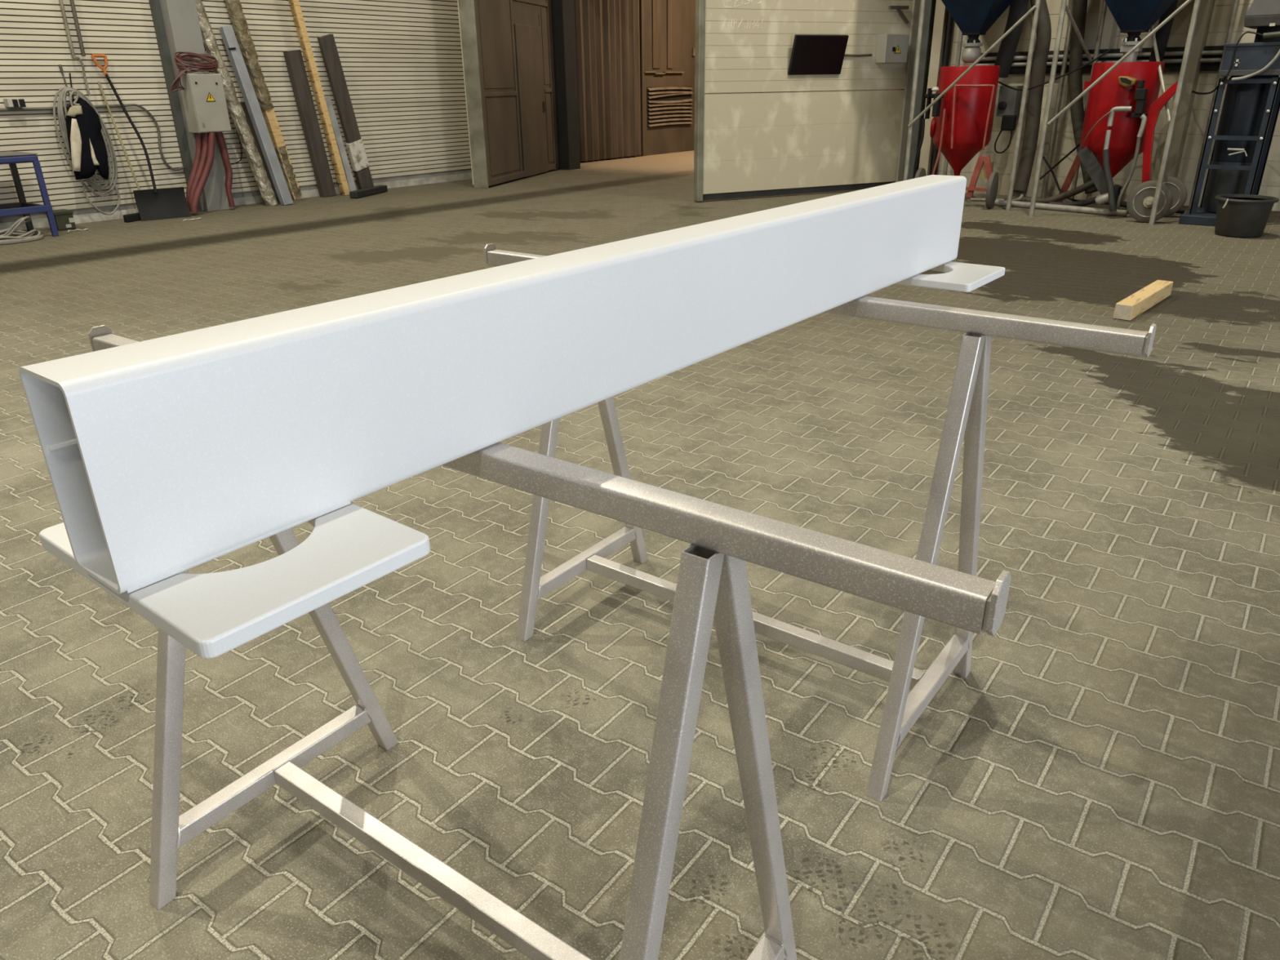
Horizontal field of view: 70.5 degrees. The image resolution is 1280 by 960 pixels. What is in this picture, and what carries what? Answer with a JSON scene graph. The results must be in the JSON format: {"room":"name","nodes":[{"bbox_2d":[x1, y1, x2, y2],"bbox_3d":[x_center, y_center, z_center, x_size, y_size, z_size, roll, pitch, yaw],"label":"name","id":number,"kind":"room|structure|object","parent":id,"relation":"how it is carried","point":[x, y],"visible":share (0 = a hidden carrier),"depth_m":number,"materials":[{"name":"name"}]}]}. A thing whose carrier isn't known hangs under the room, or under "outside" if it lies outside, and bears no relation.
{"room":"metal workshop","nodes":[
{"label":"metal workshop","id":0,"kind":"room"},
{"bbox_2d":[72,56,90,96],"bbox_3d":[-6.350,-4.595,10.309,0.052,0.414,0.096,17,29,35],"label":"pipe","id":1,"kind":"object","parent":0,"point":[74,57],"visible":1,"depth_m":10.32,"materials":[{"name":"grey metal"}]},
{"bbox_2d":[0,0,471,209],"bbox_3d":[-7.904,-6.456,7.645,0.120,8.435,20.650,17,29,35],"label":"wall","id":2,"kind":"structure","parent":0,"point":[401,60],"depth_m":11.79,"materials":[{"name":"white metal"}]},
{"bbox_2d":[3,97,26,107],"bbox_3d":[-6.821,-4.115,9.882,0.133,0.090,0.167,17,29,35],"label":"switch box","id":3,"kind":"object","parent":2,"relation":"attached to","point":[15,102],"visible":1,"depth_m":9.84,"materials":[{"name":"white plastic"}]},
{"bbox_2d":[0,103,125,111],"bbox_3d":[-7.833,-3.554,8.798,0.036,0.045,5.511,17,29,35],"label":"conduit pipe","id":4,"kind":"object","parent":2,"relation":"attached to","point":[36,108],"visible":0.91,"depth_m":10.10,"materials":[{"name":"metal"}]},
{"bbox_2d":[53,86,120,214],"bbox_3d":[-6.377,-3.793,10.505,0.105,1.411,0.570,17,29,35],"label":"coil","id":5,"kind":"object","parent":4,"relation":"hanging from","point":[64,91],"visible":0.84,"depth_m":10.56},
{"bbox_2d":[65,89,108,179],"bbox_3d":[-6.329,-3.913,10.319,0.117,0.970,0.439,17,29,35],"label":"jacket","id":6,"kind":"object","parent":5,"relation":"hanging from","point":[88,153],"visible":1,"depth_m":10.31,"materials":[{"name":"black fabric"}]},
{"bbox_2d":[124,103,184,171],"bbox_3d":[-5.926,-4.205,11.138,0.030,0.793,0.621,17,29,35],"label":"cable","id":7,"kind":"object","parent":4,"relation":"hanging from","point":[126,104],"visible":1,"depth_m":11.13,"materials":[{"name":"grey rubber"}]},
{"bbox_2d":[58,64,70,96],"bbox_3d":[-6.503,-4.487,10.254,0.030,0.394,0.051,17,29,35],"label":"metal rod","id":8,"kind":"object","parent":2,"relation":"attached to","point":[60,65],"visible":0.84,"depth_m":10.21,"materials":[{"name":"grey metal"}]},
{"bbox_2d":[58,0,75,58],"bbox_3d":[-6.384,-5.199,10.042,0.036,0.962,0.064,17,29,35],"label":"pipe","id":9,"kind":"object","parent":2,"relation":"attached to","point":[61,3],"visible":1,"depth_m":10.09,"materials":[{"name":"grey metal"}]},
{"bbox_2d":[69,72,73,99],"bbox_3d":[-6.472,-4.467,10.315,0.016,0.309,0.052,17,29,35],"label":"metal rod","id":10,"kind":"object","parent":2,"relation":"attached to","point":[69,73],"visible":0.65,"depth_m":10.29,"materials":[{"name":"black metal"}]},
{"bbox_2d":[69,0,85,56],"bbox_3d":[-6.318,-5.250,10.112,0.040,0.943,0.064,17,29,35],"label":"pipe","id":11,"kind":"object","parent":2,"relation":"attached to","point":[72,2],"visible":1,"depth_m":10.17,"materials":[{"name":"grey metal"}]},
{"bbox_2d":[148,0,201,211],"bbox_3d":[-5.765,-7.403,9.934,0.120,8.600,0.068,17,29,35],"label":"trim","id":12,"kind":"structure","parent":2,"relation":"attached to","point":[155,6],"depth_m":11.06,"materials":[{"name":"grey metal"}]},
{"bbox_2d":[159,0,234,211],"bbox_3d":[-5.570,-7.453,10.041,0.280,8.600,0.355,17,29,35],"label":"column","id":13,"kind":"structure","parent":2,"relation":"attached to","point":[180,17],"depth_m":10.96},
{"bbox_2d":[177,73,231,133],"bbox_3d":[-5.316,-4.607,11.075,0.289,0.658,0.413,17,29,35],"label":"electrical box","id":14,"kind":"object","parent":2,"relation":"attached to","point":[203,97],"visible":1,"depth_m":10.98,"materials":[{"name":"grey paint"}]},
{"bbox_2d":[170,51,217,92],"bbox_3d":[-5.367,-4.895,10.863,0.269,0.441,0.660,17,29,35],"label":"cable coil","id":15,"kind":"object","parent":14,"relation":"on","point":[188,56],"visible":1,"depth_m":10.81,"materials":[{"name":"red rubber"}]},
{"bbox_2d":[186,133,202,208],"bbox_3d":[-5.520,-3.826,11.240,0.076,0.912,0.353,17,29,35],"label":"hose","id":16,"kind":"object","parent":14,"relation":"hanging from","point":[198,137],"visible":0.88,"depth_m":11.20,"materials":[{"name":"red rubber"}]},
{"bbox_2d":[188,132,208,212],"bbox_3d":[-5.447,-3.810,11.199,0.076,0.918,0.436,17,29,35],"label":"hose","id":17,"kind":"object","parent":14,"relation":"hanging from","point":[205,135],"visible":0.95,"depth_m":11.17,"materials":[{"name":"red rubber"}]},
{"bbox_2d":[191,132,215,213],"bbox_3d":[-5.379,-3.788,11.152,0.076,0.919,0.489,17,29,35],"label":"hose","id":18,"kind":"object","parent":14,"relation":"hanging from","point":[211,152],"visible":1,"depth_m":11.14,"materials":[{"name":"red rubber"}]},
{"bbox_2d":[214,132,235,207],"bbox_3d":[-5.245,-3.941,11.498,0.090,0.910,0.128,17,29,35],"label":"hose","id":19,"kind":"object","parent":14,"relation":"hanging from","point":[220,136],"visible":0.98,"depth_m":11.47,"materials":[{"name":"red rubber"}]},
{"bbox_2d":[0,168,471,222],"bbox_3d":[-7.842,-2.562,9.352,0.085,0.070,20.650,17,29,35],"label":"baseboard","id":20,"kind":"structure","parent":2,"relation":"attached to","point":[255,193],"depth_m":12.21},
{"bbox_2d":[231,129,242,164],"bbox_3d":[-5.284,-4.453,11.805,0.160,0.641,0.168,-4,24,-7],"label":"cable","id":21,"kind":"object","parent":2,"relation":"attached to","point":[236,130],"visible":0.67,"depth_m":11.91,"materials":[{"name":"black plastic"}]},
{"bbox_2d":[0,168,557,230],"bbox_3d":[-7.831,-2.483,9.378,0.110,0.095,20.650,17,29,35],"label":"trim","id":22,"kind":"structure","parent":2,"relation":"attached to","point":[92,217],"depth_m":12.25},
{"bbox_2d":[457,0,559,188],"bbox_3d":[-2.023,-6.951,14.248,0.300,4.200,3.140,5,24,14],"label":"door","id":23,"kind":"structure","parent":2,"relation":"in","point":[507,46],"depth_m":14.09,"materials":[{"name":"brown wood"}]},
{"bbox_2d":[551,0,580,169],"bbox_3d":[-1.331,-7.711,15.707,0.296,4.400,0.300,17,29,35],"label":"trim","id":24,"kind":"structure","parent":2,"relation":"attached to","point":[562,11],"depth_m":15.91,"materials":[{"name":"black metal"}]},
{"bbox_2d":[0,150,1279,959],"bbox_3d":[2.316,-1.996,8.031,24.000,0.001,31.000,17,29,35],"label":"floor","id":25,"kind":"structure","parent":0,"point":[1101,780],"depth_m":2.48,"materials":[{"name":"concrete"}]},
{"bbox_2d":[0,216,43,244],"bbox_3d":[-6.594,-2.617,9.450,0.465,0.241,0.600,17,29,35],"label":"cable coil","id":26,"kind":"object","parent":25,"relation":"on","point":[9,237],"visible":1,"depth_m":9.41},
{"bbox_2d":[0,151,58,236],"bbox_3d":[-7.441,-2.651,8.814,0.728,0.844,2.837,17,29,35],"label":"workbench","id":27,"kind":"object","parent":25,"relation":"on","point":[24,208],"visible":0.93,"depth_m":9.59,"materials":[{"name":"paint"}]},
{"bbox_2d":[45,208,75,231],"bbox_3d":[-6.538,-2.938,10.234,0.231,0.205,0.203,17,29,35],"label":"canister","id":28,"kind":"object","parent":25,"relation":"on","point":[64,218],"visible":0.82,"depth_m":10.17,"materials":[{"name":"green metal"}]},
{"bbox_2d":[97,81,141,222],"bbox_3d":[-6.149,-3.824,10.586,0.396,1.527,0.315,11,26,24],"label":"broom","id":29,"kind":"object","parent":25,"relation":"on","point":[132,217],"visible":0.92,"depth_m":10.69,"materials":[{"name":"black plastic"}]},
{"bbox_2d":[90,53,191,221],"bbox_3d":[-5.910,-4.059,10.752,0.621,1.815,0.479,-18,29,-34],"label":"snow shovel","id":30,"kind":"object","parent":25,"relation":"on","point":[156,203],"visible":1,"depth_m":10.88,"materials":[{"name":"black plastic"}]},
{"bbox_2d":[195,0,278,205],"bbox_3d":[-5.210,-5.002,11.360,0.768,3.038,0.160,-11,26,-21],"label":"post","id":31,"kind":"object","parent":25,"relation":"on","point":[237,113],"visible":0.94,"depth_m":11.50,"materials":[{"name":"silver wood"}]},
{"bbox_2d":[218,25,293,204],"bbox_3d":[-4.961,-4.681,11.717,0.594,2.156,0.193,4,24,11],"label":"metal beam","id":32,"kind":"object","parent":25,"relation":"on","point":[227,33],"visible":1,"depth_m":11.68,"materials":[{"name":"silver plastic"}]},
{"bbox_2d":[240,102,279,202],"bbox_3d":[-5.063,-4.339,12.046,0.413,1.269,0.126,-6,24,-13],"label":"board","id":33,"kind":"object","parent":25,"relation":"on","point":[242,104],"visible":0.21,"depth_m":12.00,"materials":[{"name":"grey metal"}]},
{"bbox_2d":[224,0,302,199],"bbox_3d":[-5.003,-5.239,11.841,0.154,3.081,0.758,17,29,35],"label":"post","id":34,"kind":"object","parent":25,"relation":"on","point":[234,8],"visible":0.88,"depth_m":11.87,"materials":[{"name":"brown wood"}]},
{"bbox_2d":[283,49,336,197],"bbox_3d":[-4.563,-4.910,12.547,0.167,1.900,0.395,17,29,35],"label":"board","id":35,"kind":"object","parent":25,"relation":"on","point":[294,59],"visible":1,"depth_m":12.49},
{"bbox_2d":[288,0,349,195],"bbox_3d":[-4.433,-5.524,12.278,0.084,3.235,0.590,19,30,37],"label":"board","id":36,"kind":"object","parent":25,"relation":"on","point":[295,9],"visible":0.98,"depth_m":12.39,"materials":[{"name":"brown wood"}]},
{"bbox_2d":[324,96,356,191],"bbox_3d":[-4.261,-4.743,12.887,0.316,1.311,0.103,7,25,18],"label":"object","id":37,"kind":"object","parent":25,"relation":"on","point":[351,184],"visible":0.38,"depth_m":12.87,"materials":[{"name":"grey metal"}]},
{"bbox_2d":[317,34,373,189],"bbox_3d":[-4.169,-5.184,12.900,0.538,2.104,0.130,-19,30,-36],"label":"board","id":38,"kind":"object","parent":25,"relation":"on","point":[354,144],"visible":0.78,"depth_m":12.84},
{"bbox_2d":[349,185,387,198],"bbox_3d":[-3.899,-4.150,13.033,0.120,0.090,0.884,5,24,13],"label":"wedge","id":39,"kind":"object","parent":25,"relation":"on","point":[358,193],"visible":1,"depth_m":12.93,"materials":[{"name":"black wood"}]},
{"bbox_2d":[88,324,1011,959],"bbox_3d":[-0.341,0.367,1.460,1.664,1.026,0.587,16,29,33],"label":"trestle","id":40,"kind":"object","parent":25,"relation":"on","point":[713,581],"visible":0.77,"depth_m":1.08,"materials":[{"name":"grey metal"}]},
{"bbox_2d":[18,174,1004,658],"bbox_3d":[0.130,-0.317,1.542,0.347,0.221,2.046,17,29,35],"label":"steel beam","id":41,"kind":"structure","parent":40,"relation":"on","point":[165,457],"depth_m":0.97,"materials":[{"name":"white metal"}]},
{"bbox_2d":[573,0,640,161],"bbox_3d":[-0.746,-8.522,17.372,0.126,4.470,2.470,17,29,35],"label":"wooden wall panel","id":42,"kind":"object","parent":25,"relation":"on","point":[607,37],"visible":0.78,"depth_m":17.79,"materials":[{"name":"brown wood"}]},
{"bbox_2d":[484,243,1156,801],"bbox_3d":[0.253,0.004,2.268,1.664,1.026,0.587,16,29,34],"label":"trestle","id":43,"kind":"object","parent":25,"relation":"on","point":[966,416],"visible":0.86,"depth_m":1.96,"materials":[{"name":"grey metal"}]},
{"bbox_2d":[912,65,999,208],"bbox_3d":[3.985,-4.179,11.009,1.101,1.556,1.150,17,29,35],"label":"vessel","id":44,"kind":"object","parent":25,"relation":"on","point":[962,123],"visible":0.8,"depth_m":10.89,"materials":[{"name":"red paint"}]},
{"bbox_2d":[903,0,1074,210],"bbox_3d":[4.107,-5.469,10.658,1.538,4.200,1.429,17,29,35],"label":"stand","id":45,"kind":"object","parent":25,"relation":"on","point":[973,18],"visible":0.98,"depth_m":10.64,"materials":[{"name":"grey metal"}]},
{"bbox_2d":[994,0,1028,77],"bbox_3d":[4.480,-5.528,10.916,0.198,1.246,0.372,-8,25,-16],"label":"flexible duct","id":46,"kind":"object","parent":45,"relation":"attached to","point":[1018,8],"visible":0.84,"depth_m":10.90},
{"bbox_2d":[1012,0,1051,196],"bbox_3d":[4.707,-4.821,11.030,0.456,2.684,0.298,17,29,35],"label":"flexible duct","id":47,"kind":"object","parent":45,"relation":"attached to","point":[1043,33],"visible":0.95,"depth_m":11.02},
{"bbox_2d":[970,194,1023,201],"bbox_3d":[4.458,-3.524,11.283,0.649,0.121,0.143,17,29,35],"label":"hose","id":48,"kind":"object","parent":25,"relation":"on","point":[1021,196],"visible":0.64,"depth_m":11.34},
{"bbox_2d":[1004,179,1095,204],"bbox_3d":[4.980,-3.508,10.846,1.177,0.432,0.187,17,29,35],"label":"hose","id":49,"kind":"object","parent":25,"relation":"on","point":[1089,184],"visible":0.61,"depth_m":10.85,"materials":[{"name":"black rubber"}]},
{"bbox_2d":[985,200,1128,216],"bbox_3d":[4.805,-3.168,10.525,0.115,0.070,1.642,-21,31,-39],"label":"pipe","id":50,"kind":"object","parent":25,"relation":"on","point":[1104,211],"visible":0.78,"depth_m":10.41,"materials":[{"name":"grey metal"}]},
{"bbox_2d":[1048,196,1185,213],"bbox_3d":[5.401,-3.138,10.324,1.424,0.161,0.317,15,28,31],"label":"hose","id":51,"kind":"object","parent":25,"relation":"on","point":[1078,203],"visible":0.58,"depth_m":10.48,"materials":[{"name":"black rubber"}]},
{"bbox_2d":[1057,61,1186,222],"bbox_3d":[5.276,-3.739,9.985,0.814,1.576,1.840,-11,26,-22],"label":"vessel","id":52,"kind":"object","parent":25,"relation":"on","point":[1122,109],"visible":0.98,"depth_m":9.71,"materials":[{"name":"red paint"}]},
{"bbox_2d":[998,48,1111,90],"bbox_3d":[4.635,-4.711,10.440,0.267,0.411,1.562,-11,26,-22],"label":"cable","id":53,"kind":"object","parent":52,"relation":"attached to","point":[1109,50],"visible":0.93,"depth_m":10.14,"materials":[{"name":"black plastic"}]},
{"bbox_2d":[1039,142,1079,179],"bbox_3d":[5.027,-3.800,10.784,0.092,0.466,0.512,-13,26,-25],"label":"cable","id":54,"kind":"object","parent":52,"relation":"attached to","point":[1078,144],"visible":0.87,"depth_m":10.84,"materials":[{"name":"black plastic"}]},
{"bbox_2d":[1042,155,1079,201],"bbox_3d":[5.112,-3.609,10.893,0.029,0.509,0.687,-16,28,-31],"label":"cable","id":55,"kind":"object","parent":52,"relation":"attached to","point":[1043,157],"visible":0.76,"depth_m":10.98,"materials":[{"name":"black plastic"}]},
{"bbox_2d":[1028,0,1239,225],"bbox_3d":[5.354,-4.973,9.483,1.363,4.200,1.683,17,29,35],"label":"stand","id":56,"kind":"object","parent":25,"relation":"on","point":[1133,18],"visible":0.98,"depth_m":9.49,"materials":[{"name":"grey metal"}]},
{"bbox_2d":[1068,0,1097,194],"bbox_3d":[5.283,-4.712,10.684,0.178,2.525,0.754,-15,27,-29],"label":"flexible duct","id":57,"kind":"object","parent":56,"relation":"attached to","point":[1080,6],"visible":0.58,"depth_m":10.76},
{"bbox_2d":[1148,0,1177,61],"bbox_3d":[5.773,-5.095,9.952,0.150,1.049,0.205,-3,24,-6],"label":"flexible duct","id":58,"kind":"object","parent":56,"relation":"attached to","point":[1162,36],"visible":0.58,"depth_m":9.96,"materials":[{"name":"black plastic"}]},
{"bbox_2d":[1113,280,1173,320],"bbox_3d":[3.391,-1.215,6.088,0.105,0.098,0.958,19,31,38],"label":"block","id":59,"kind":"object","parent":25,"relation":"on","point":[1139,302],"visible":1,"depth_m":5.94,"materials":[{"name":"beige wood"}]},
{"bbox_2d":[1178,0,1279,226],"bbox_3d":[6.299,-3.737,9.046,1.030,2.261,0.920,17,29,35],"label":"machine","id":60,"kind":"object","parent":25,"relation":"on","point":[1251,108],"visible":0.94,"depth_m":9.06,"materials":[{"name":"blue paint"}]},
{"bbox_2d":[1191,75,1226,94],"bbox_3d":[6.011,-4.177,9.577,0.060,0.194,1.496,7,25,17],"label":"cable","id":61,"kind":"object","parent":60,"relation":"attached to","point":[1224,76],"visible":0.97,"depth_m":9.56,"materials":[{"name":"black plastic"}]},
{"bbox_2d":[1244,14,1279,29],"bbox_3d":[6.343,-4.433,8.750,0.793,0.090,0.719,17,29,35],"label":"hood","id":62,"kind":"object","parent":60,"relation":"attached to","point":[1251,21],"depth_m":8.66,"materials":[{"name":"grey metal"}]},
{"bbox_2d":[1244,0,1279,16],"bbox_3d":[6.340,-4.625,8.666,0.791,0.330,0.716,17,29,35],"label":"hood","id":63,"kind":"object","parent":60,"relation":"attached to","point":[1258,7],"depth_m":8.60,"materials":[{"name":"grey metal"}]},
{"bbox_2d":[1214,194,1279,237],"bbox_3d":[5.776,-2.531,8.685,0.521,0.353,0.528,17,29,35],"label":"tub","id":64,"kind":"object","parent":25,"relation":"on","point":[1237,215],"visible":1,"depth_m":8.55,"materials":[{"name":"plastic"}]},
{"bbox_2d":[580,92,748,162],"bbox_3d":[0.231,-9.224,18.851,0.180,4.600,7.450,17,29,35],"label":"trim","id":65,"kind":"structure","parent":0,"point":[731,92],"depth_m":20.64,"materials":[{"name":"brown metal"}]},
{"bbox_2d":[637,0,695,155],"bbox_3d":[0.698,-9.308,19.150,0.170,4.500,2.290,17,29,35],"label":"door","id":66,"kind":"structure","parent":65,"relation":"in","point":[667,28],"depth_m":19.23,"materials":[{"name":"brown wood"}]},
{"bbox_2d":[646,86,693,127],"bbox_3d":[0.664,-8.054,19.529,0.058,0.780,1.600,17,29,35],"label":"grille","id":67,"kind":"object","parent":66,"relation":"attached to","point":[666,106],"depth_m":19.51,"materials":[{"name":"brown wood"}]},
{"bbox_2d":[748,88,900,93],"bbox_3d":[5.498,-9.564,19.442,7.600,4.600,0.150,17,29,35],"label":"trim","id":68,"kind":"structure","parent":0,"point":[888,89],"depth_m":20.76,"materials":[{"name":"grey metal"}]},
{"bbox_2d":[936,0,1279,211],"bbox_3d":[8.840,-6.496,7.356,13.150,8.600,0.140,17,29,35],"label":"wall","id":69,"kind":"structure","parent":0,"point":[1112,37],"depth_m":10.84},
{"bbox_2d":[693,0,919,201],"bbox_3d":[2.248,-5.818,11.505,3.395,4.190,0.170,-11,26,-22],"label":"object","id":70,"kind":"structure","parent":69,"relation":"in","point":[768,144],"depth_m":11.78,"materials":[{"name":"beige metal"}]},
{"bbox_2d":[787,34,848,75],"bbox_3d":[2.276,-5.429,11.568,0.790,0.460,0.171,-11,26,-22],"label":"wall monitor","id":71,"kind":"object","parent":70,"relation":"attached to","point":[811,54],"visible":1,"depth_m":11.54,"materials":[{"name":"black plastic"}]},
{"bbox_2d":[844,53,872,57],"bbox_3d":[2.841,-5.558,11.854,0.469,0.036,0.028,-11,26,-22],"label":"power cable","id":72,"kind":"object","parent":71,"relation":"attached to","point":[846,55],"visible":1,"depth_m":11.86,"materials":[{"name":"plastic"}]},
{"bbox_2d":[875,33,909,63],"bbox_3d":[3.331,-5.688,11.945,0.372,0.343,0.215,-11,26,-22],"label":"junction box","id":73,"kind":"object","parent":70,"relation":"attached to","point":[891,48],"visible":1,"depth_m":11.87,"materials":[{"name":"grey paint"}]},
{"bbox_2d":[902,0,936,181],"bbox_3d":[3.757,-5.975,11.823,0.169,4.200,0.280,17,29,35],"label":"trim","id":74,"kind":"structure","parent":69,"relation":"attached to","point":[930,5],"depth_m":11.99,"materials":[{"name":"grey metal"}]},
{"bbox_2d":[918,0,948,175],"bbox_3d":[3.919,-5.941,11.739,0.132,4.200,0.240,17,29,35],"label":"trim","id":75,"kind":"structure","parent":69,"relation":"attached to","point":[941,13],"depth_m":11.86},
{"bbox_2d":[931,12,953,174],"bbox_3d":[4.025,-5.922,11.691,0.035,4.200,0.190,17,29,35],"label":"trim","id":76,"kind":"structure","parent":69,"relation":"attached to","point":[950,20],"depth_m":11.77,"materials":[{"name":"beige metal"}]},
{"bbox_2d":[994,85,1023,153],"bbox_3d":[4.674,-4.570,11.490,0.237,0.792,0.354,17,29,35],"label":"control box","id":77,"kind":"object","parent":69,"relation":"attached to","point":[1009,103],"visible":0.97,"depth_m":11.33,"materials":[{"name":"grey paint"}]},
{"bbox_2d":[977,45,1223,74],"bbox_3d":[6.406,-4.718,10.136,5.300,0.255,0.044,17,29,35],"label":"cable tray","id":78,"kind":"object","parent":69,"relation":"attached to","point":[1205,66],"visible":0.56,"depth_m":10.67,"materials":[{"name":"metal"}]},
{"bbox_2d":[974,57,1221,66],"bbox_3d":[6.355,-4.675,10.085,5.300,0.042,0.044,17,29,35],"label":"pipe","id":79,"kind":"object","parent":78,"relation":"attached to","point":[1202,60],"visible":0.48,"depth_m":10.61,"materials":[{"name":"metal"}]},
{"bbox_2d":[980,49,1222,61],"bbox_3d":[6.360,-4.747,10.062,5.300,0.046,0.048,17,29,35],"label":"pipe","id":80,"kind":"object","parent":78,"relation":"attached to","point":[1204,52],"visible":0.48,"depth_m":10.60,"materials":[{"name":"metal"}]},
{"bbox_2d":[1164,0,1215,177],"bbox_3d":[6.241,-5.204,9.979,0.112,4.200,0.330,17,29,35],"label":"trim","id":81,"kind":"structure","parent":69,"relation":"attached to","point":[1206,8],"depth_m":10.20,"materials":[{"name":"grey metal"}]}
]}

